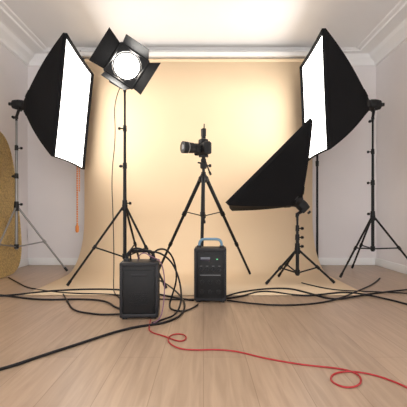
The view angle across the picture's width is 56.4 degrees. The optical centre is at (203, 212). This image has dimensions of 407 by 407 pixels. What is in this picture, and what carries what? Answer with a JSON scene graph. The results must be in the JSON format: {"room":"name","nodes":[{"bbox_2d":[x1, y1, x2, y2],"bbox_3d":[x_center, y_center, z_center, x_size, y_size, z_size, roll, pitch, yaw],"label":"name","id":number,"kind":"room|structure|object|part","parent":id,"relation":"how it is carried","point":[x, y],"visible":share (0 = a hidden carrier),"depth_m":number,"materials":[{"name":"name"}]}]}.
{"room":"studio","nodes":[
{"label":"studio","id":0,"kind":"room"},
{"bbox_2d":[0,43,27,258],"bbox_3d":[-2.250,-0.680,2.075,0.100,2.660,5.350,0,0,0],"label":"wall","id":1,"kind":"structure","parent":0,"point":[13,72],"depth_m":4.52,"materials":[{"name":"paint"}]},
{"bbox_2d":[0,0,46,65],"bbox_3d":[-2.050,-1.925,2.075,0.300,0.170,5.350,0,0,0],"label":"trim","id":2,"kind":"structure","parent":1,"relation":"attached to","point":[15,35],"depth_m":4.21,"materials":[{"name":"white paint"}]},
{"bbox_2d":[18,258,28,267],"bbox_3d":[-2.191,0.605,2.075,0.018,0.090,5.350,0,0,0],"label":"baseboard","id":3,"kind":"structure","parent":1,"relation":"attached to","point":[23,262],"depth_m":4.63,"materials":[{"name":"white paint"}]},
{"bbox_2d":[3,0,399,47],"bbox_3d":[0.000,-2.060,2.075,4.760,0.100,5.750,0,0,0],"label":"ceiling","id":4,"kind":"structure","parent":0,"point":[152,23],"depth_m":3.97,"materials":[{"name":"paint"}]},
{"bbox_2d":[28,66,375,257],"bbox_3d":[0.000,-0.680,4.800,4.560,2.660,0.100,0,0,0],"label":"wall","id":5,"kind":"structure","parent":0,"point":[344,170],"depth_m":4.75,"materials":[{"name":"paint"}]},
{"bbox_2d":[28,48,375,65],"bbox_3d":[-0.020,-1.925,4.683,4.360,0.170,0.135,0,0,0],"label":"trim","id":6,"kind":"structure","parent":5,"relation":"attached to","point":[356,57],"depth_m":4.64,"materials":[{"name":"white paint"}]},
{"bbox_2d":[29,258,374,264],"bbox_3d":[-0.020,0.605,4.741,4.320,0.090,0.018,0,0,0],"label":"baseboard","id":7,"kind":"structure","parent":5,"relation":"attached to","point":[32,261],"depth_m":4.73,"materials":[{"name":"white paint"}]},
{"bbox_3d":[-1.460,-1.850,4.620,0.012,0.150,0.260,0,0,0],"label":"bracket","id":8,"kind":"object","parent":5,"relation":"attached to","visible":0},
{"bbox_2d":[83,58,304,58],"bbox_3d":[-0.060,-1.850,4.600,2.820,0.044,0.044,0,0,0],"label":"roller","id":9,"kind":"object","parent":8,"relation":"attached to","point":[83,58],"visible":0.04,"depth_m":4.58,"materials":[{"name":"grey metal"}]},
{"bbox_2d":[79,51,308,57],"bbox_3d":[-0.060,-1.875,4.500,2.820,0.055,0.070,0,0,0],"label":"roller cassette","id":10,"kind":"object","parent":8,"relation":"attached to","point":[85,54],"visible":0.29,"depth_m":4.47,"materials":[{"name":"white metal"}]},
{"bbox_2d":[75,166,79,232],"bbox_3d":[-1.488,-0.810,4.479,0.045,2.080,0.042,0,0,40],"label":"pull chain","id":11,"kind":"object","parent":10,"relation":"hanging from","point":[76,226],"visible":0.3,"depth_m":4.47,"materials":[{"name":"orange plastic"}]},
{"bbox_3d":[-0.060,-1.805,4.530,2.820,0.040,0.040,0,0,0],"label":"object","id":12,"kind":"object","parent":8,"relation":"attached to","visible":0},
{"bbox_2d":[84,59,303,61],"bbox_3d":[-0.060,-1.805,4.530,2.700,0.068,0.068,0,0,0],"label":"paper roll","id":13,"kind":"object","parent":12,"relation":"on","point":[85,60],"visible":0.42,"depth_m":4.50,"materials":[{"name":"beige paper"}]},
{"bbox_2d":[0,265,406,406],"bbox_3d":[0.000,0.700,2.075,4.760,0.100,5.750,0,0,0],"label":"floor","id":14,"kind":"structure","parent":0,"point":[138,367],"depth_m":1.81,"materials":[{"name":"laminate"}]},
{"bbox_2d":[0,132,21,278],"bbox_3d":[-2.085,-0.120,3.790,0.174,1.536,0.954,0,0,0],"label":"reflector","id":15,"kind":"object","parent":14,"relation":"on","point":[10,258],"visible":0.92,"depth_m":4.04,"materials":[{"name":"metal"}]},
{"bbox_2d":[0,33,93,271],"bbox_3d":[-1.801,-0.477,3.859,1.186,2.240,1.009,0,0,0],"label":"light","id":16,"kind":"object","parent":14,"relation":"on","point":[56,105],"visible":1,"depth_m":3.67,"materials":[{"name":"black fabric"}]},
{"bbox_2d":[55,40,90,166],"bbox_3d":[-1.316,-1.050,3.860,0.102,1.071,0.976,0,0,-3],"label":"diffuser","id":17,"kind":"object","parent":16,"relation":"attached to","point":[72,73],"depth_m":3.74,"materials":[{"name":"white fabric"}]},
{"bbox_2d":[0,294,118,308],"bbox_3d":[-1.283,0.642,2.913,1.694,0.013,0.182,0,0,22],"label":"power cable","id":18,"kind":"object","parent":14,"relation":"on","point":[105,301],"visible":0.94,"depth_m":2.82,"materials":[{"name":"rubber"}]},
{"bbox_2d":[63,294,118,315],"bbox_3d":[-0.869,0.641,2.643,0.806,0.017,0.167,0,0,45],"label":"power cable","id":19,"kind":"object","parent":14,"relation":"on","point":[70,306],"visible":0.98,"depth_m":2.44,"materials":[{"name":"rubber"}]},
{"bbox_2d":[0,280,184,370],"bbox_3d":[-0.497,0.640,2.620,0.772,0.018,2.653,0,0,8],"label":"power cable","id":20,"kind":"object","parent":14,"relation":"on","point":[182,312],"visible":0.89,"depth_m":1.92,"materials":[{"name":"rubber"}]},
{"bbox_2d":[8,277,184,299],"bbox_3d":[-1.077,0.642,3.187,2.116,0.015,0.307,0,0,27],"label":"power cable","id":21,"kind":"object","parent":14,"relation":"on","point":[8,277],"visible":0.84,"depth_m":3.02,"materials":[{"name":"rubber"}]},
{"bbox_2d":[0,288,193,300],"bbox_3d":[-1.084,0.640,2.989,2.033,0.019,0.391,0,0,0],"label":"power cable","id":22,"kind":"object","parent":14,"relation":"on","point":[81,288],"visible":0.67,"depth_m":3.08,"materials":[{"name":"rubber"}]},
{"bbox_2d":[119,247,197,322],"bbox_3d":[-0.312,0.432,2.501,0.374,0.435,0.532,0,0,27],"label":"pack","id":23,"kind":"object","parent":14,"relation":"on","point":[139,279],"visible":1,"depth_m":2.31,"materials":[{"name":"black plastic"}]},
{"bbox_3d":[-0.502,0.468,2.312,0.018,0.328,0.018,0,0,0],"label":"corner rail","id":24,"kind":"part","parent":23,"relation":"part of","materials":[{"name":"grey plastic"}]},
{"bbox_3d":[-0.393,0.480,2.314,0.185,0.260,0.012,0,0,-4],"label":"panel","id":25,"kind":"part","parent":23,"relation":"part of","materials":[{"name":"black plastic"}]},
{"bbox_3d":[-0.400,0.269,2.410,0.189,0.075,0.019,0,0,-4],"label":"handle","id":26,"kind":"part","parent":23,"relation":"part of","materials":[{"name":"black plastic"}]},
{"bbox_3d":[-0.285,0.468,2.327,0.018,0.328,0.018,0,0,0],"label":"corner rail","id":27,"kind":"part","parent":23,"relation":"part of","materials":[{"name":"grey plastic"}]},
{"bbox_3d":[-0.298,0.468,2.508,0.018,0.328,0.018,0,0,0],"label":"corner rail","id":28,"kind":"part","parent":23,"relation":"part of","materials":[{"name":"grey plastic"}]},
{"bbox_2d":[25,62,362,294],"bbox_3d":[-0.060,-0.572,3.740,2.700,2.436,1.520,0,0,0],"label":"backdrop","id":29,"kind":"structure","parent":14,"relation":"on","point":[248,111],"depth_m":4.50,"materials":[{"name":"beige paper"}]},
{"bbox_2d":[66,27,166,297],"bbox_3d":[-0.570,-0.467,3.303,0.883,2.230,1.111,0,0,-44],"label":"spotlight","id":30,"kind":"object","parent":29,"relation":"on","point":[126,65],"visible":0.92,"depth_m":3.40,"materials":[{"name":"black metal"}]},
{"bbox_3d":[-0.859,-1.433,3.308,0.239,0.299,0.153,0,0,0],"label":"barn door","id":31,"kind":"part","parent":30,"relation":"part of","materials":[{"name":"black metal"}]},
{"bbox_3d":[-0.769,-1.165,3.348,0.254,0.198,0.119,0,0,-10],"label":"barn door","id":32,"kind":"part","parent":30,"relation":"part of","materials":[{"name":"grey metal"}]},
{"bbox_3d":[-0.676,-0.282,3.064,0.103,1.860,0.990,0,0,-15],"label":"lamp cord","id":33,"kind":"part","parent":30,"relation":"part of","materials":[{"name":"rubber"}]},
{"bbox_3d":[-0.688,-1.319,3.405,0.412,0.411,0.052,0,0,-10],"label":"door frame","id":34,"kind":"part","parent":30,"relation":"part of","materials":[{"name":"black metal"}]},
{"bbox_3d":[-0.596,-1.453,3.335,0.231,0.162,0.137,0,0,-10],"label":"barn door","id":35,"kind":"part","parent":30,"relation":"part of","materials":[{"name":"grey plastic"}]},
{"bbox_3d":[-0.505,-1.194,3.374,0.263,0.320,0.114,0,0,0],"label":"barn door","id":36,"kind":"part","parent":30,"relation":"part of","materials":[{"name":"black metal"}]},
{"bbox_2d":[160,155,250,274],"bbox_3d":[0.000,0.046,3.505,0.991,1.194,0.910,0,0,0],"label":"camera tripod","id":37,"kind":"object","parent":29,"relation":"on","point":[203,178],"visible":0.87,"depth_m":3.67,"materials":[{"name":"black metal"}]},
{"bbox_2d":[180,124,211,155],"bbox_3d":[-0.072,-0.701,3.587,0.287,0.294,0.175,0,0,-25],"label":"camera","id":38,"kind":"object","parent":37,"relation":"on","point":[203,147],"visible":1,"depth_m":3.55,"materials":[{"name":"black plastic"}]},
{"bbox_2d":[225,118,334,284],"bbox_3d":[0.695,-0.088,3.601,1.014,1.466,0.661,0,0,0],"label":"light","id":39,"kind":"object","parent":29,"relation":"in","point":[279,182],"visible":1,"depth_m":3.37,"materials":[{"name":"black fabric"}]},
{"bbox_2d":[194,238,225,301],"bbox_3d":[0.052,0.418,2.844,0.242,0.464,0.220,0,0,0],"label":"pack","id":40,"kind":"object","parent":14,"relation":"on","point":[209,261],"visible":1,"depth_m":2.75,"materials":[{"name":"black plastic"}]},
{"bbox_3d":[-0.060,0.446,2.763,0.018,0.373,0.018,0,0,0],"label":"corner rail","id":41,"kind":"part","parent":40,"relation":"part of","materials":[{"name":"grey plastic"}]},
{"bbox_3d":[0.049,0.458,2.754,0.185,0.325,0.012,0,0,2],"label":"panel","id":42,"kind":"part","parent":40,"relation":"part of","materials":[{"name":"black plastic"}]},
{"bbox_3d":[0.052,0.224,2.850,0.189,0.075,0.019,0,0,2],"label":"handle","id":43,"kind":"part","parent":40,"relation":"part of","materials":[{"name":"blue plastic"}]},
{"bbox_3d":[0.157,0.446,2.755,0.018,0.373,0.018,0,0,0],"label":"corner rail","id":44,"kind":"part","parent":40,"relation":"part of","materials":[{"name":"grey plastic"}]},
{"bbox_2d":[149,319,406,387],"bbox_3d":[0.195,0.646,1.733,1.515,0.007,0.262,0,0,38],"label":"cable","id":45,"kind":"object","parent":14,"relation":"on","point":[345,370],"visible":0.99,"depth_m":1.62,"materials":[{"name":"rubber"}]},
{"bbox_2d":[227,278,379,305],"bbox_3d":[1.063,0.641,3.099,1.839,0.016,0.418,0,0,-31],"label":"power cable","id":46,"kind":"object","parent":14,"relation":"on","point":[378,278],"visible":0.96,"depth_m":2.71,"materials":[{"name":"rubber"}]},
{"bbox_2d":[226,288,406,299],"bbox_3d":[1.137,0.640,3.044,1.956,0.019,0.407,0,0,-3],"label":"power cable","id":47,"kind":"object","parent":14,"relation":"on","point":[261,288],"visible":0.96,"depth_m":3.04,"materials":[{"name":"rubber"}]},
{"bbox_2d":[226,291,406,304],"bbox_3d":[1.012,0.640,2.798,1.580,0.019,0.600,0,0,25],"label":"power cable","id":48,"kind":"object","parent":14,"relation":"on","point":[404,303],"visible":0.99,"depth_m":2.96,"materials":[{"name":"rubber"}]},
{"bbox_2d":[315,155,322,268],"bbox_3d":[1.335,-0.550,4.460,0.120,2.400,0.120,0,0,0],"label":"support pole","id":49,"kind":"object","parent":14,"relation":"on","point":[316,161],"visible":0.27,"depth_m":4.45,"materials":[{"name":"black metal"}]},
{"bbox_2d":[300,28,406,277],"bbox_3d":[1.485,-0.506,3.976,1.176,2.297,0.872,0,0,-19],"label":"light","id":50,"kind":"object","parent":14,"relation":"on","point":[333,95],"visible":0.99,"depth_m":3.64,"materials":[{"name":"black fabric"}]},
{"bbox_2d":[303,37,326,157],"bbox_3d":[1.126,-1.115,3.850,0.042,1.055,0.877,0,0,2],"label":"diffuser","id":51,"kind":"object","parent":50,"relation":"attached to","point":[315,62],"depth_m":3.74,"materials":[{"name":"white fabric"}]},
{"bbox_2d":[301,282,406,293],"bbox_3d":[1.460,0.642,3.070,1.383,0.015,0.189,0,0,29],"label":"power cable","id":52,"kind":"object","parent":14,"relation":"on","point":[301,282],"visible":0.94,"depth_m":3.12,"materials":[{"name":"rubber"}]},
{"bbox_2d":[376,40,406,265],"bbox_3d":[2.210,-0.680,2.075,0.100,2.660,5.350,0,0,0],"label":"wall","id":53,"kind":"structure","parent":0,"point":[391,73],"depth_m":4.34,"materials":[{"name":"paint"}]},
{"bbox_2d":[357,0,406,65],"bbox_3d":[2.010,-1.925,2.075,0.300,0.170,5.350,0,0,0],"label":"trim","id":54,"kind":"structure","parent":53,"relation":"attached to","point":[390,33],"depth_m":4.16,"materials":[{"name":"white paint"}]},
{"bbox_2d":[375,258,406,273],"bbox_3d":[2.151,0.605,2.075,0.018,0.090,5.350,0,0,0],"label":"baseboard","id":55,"kind":"structure","parent":53,"relation":"attached to","point":[393,266],"depth_m":4.33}
]}

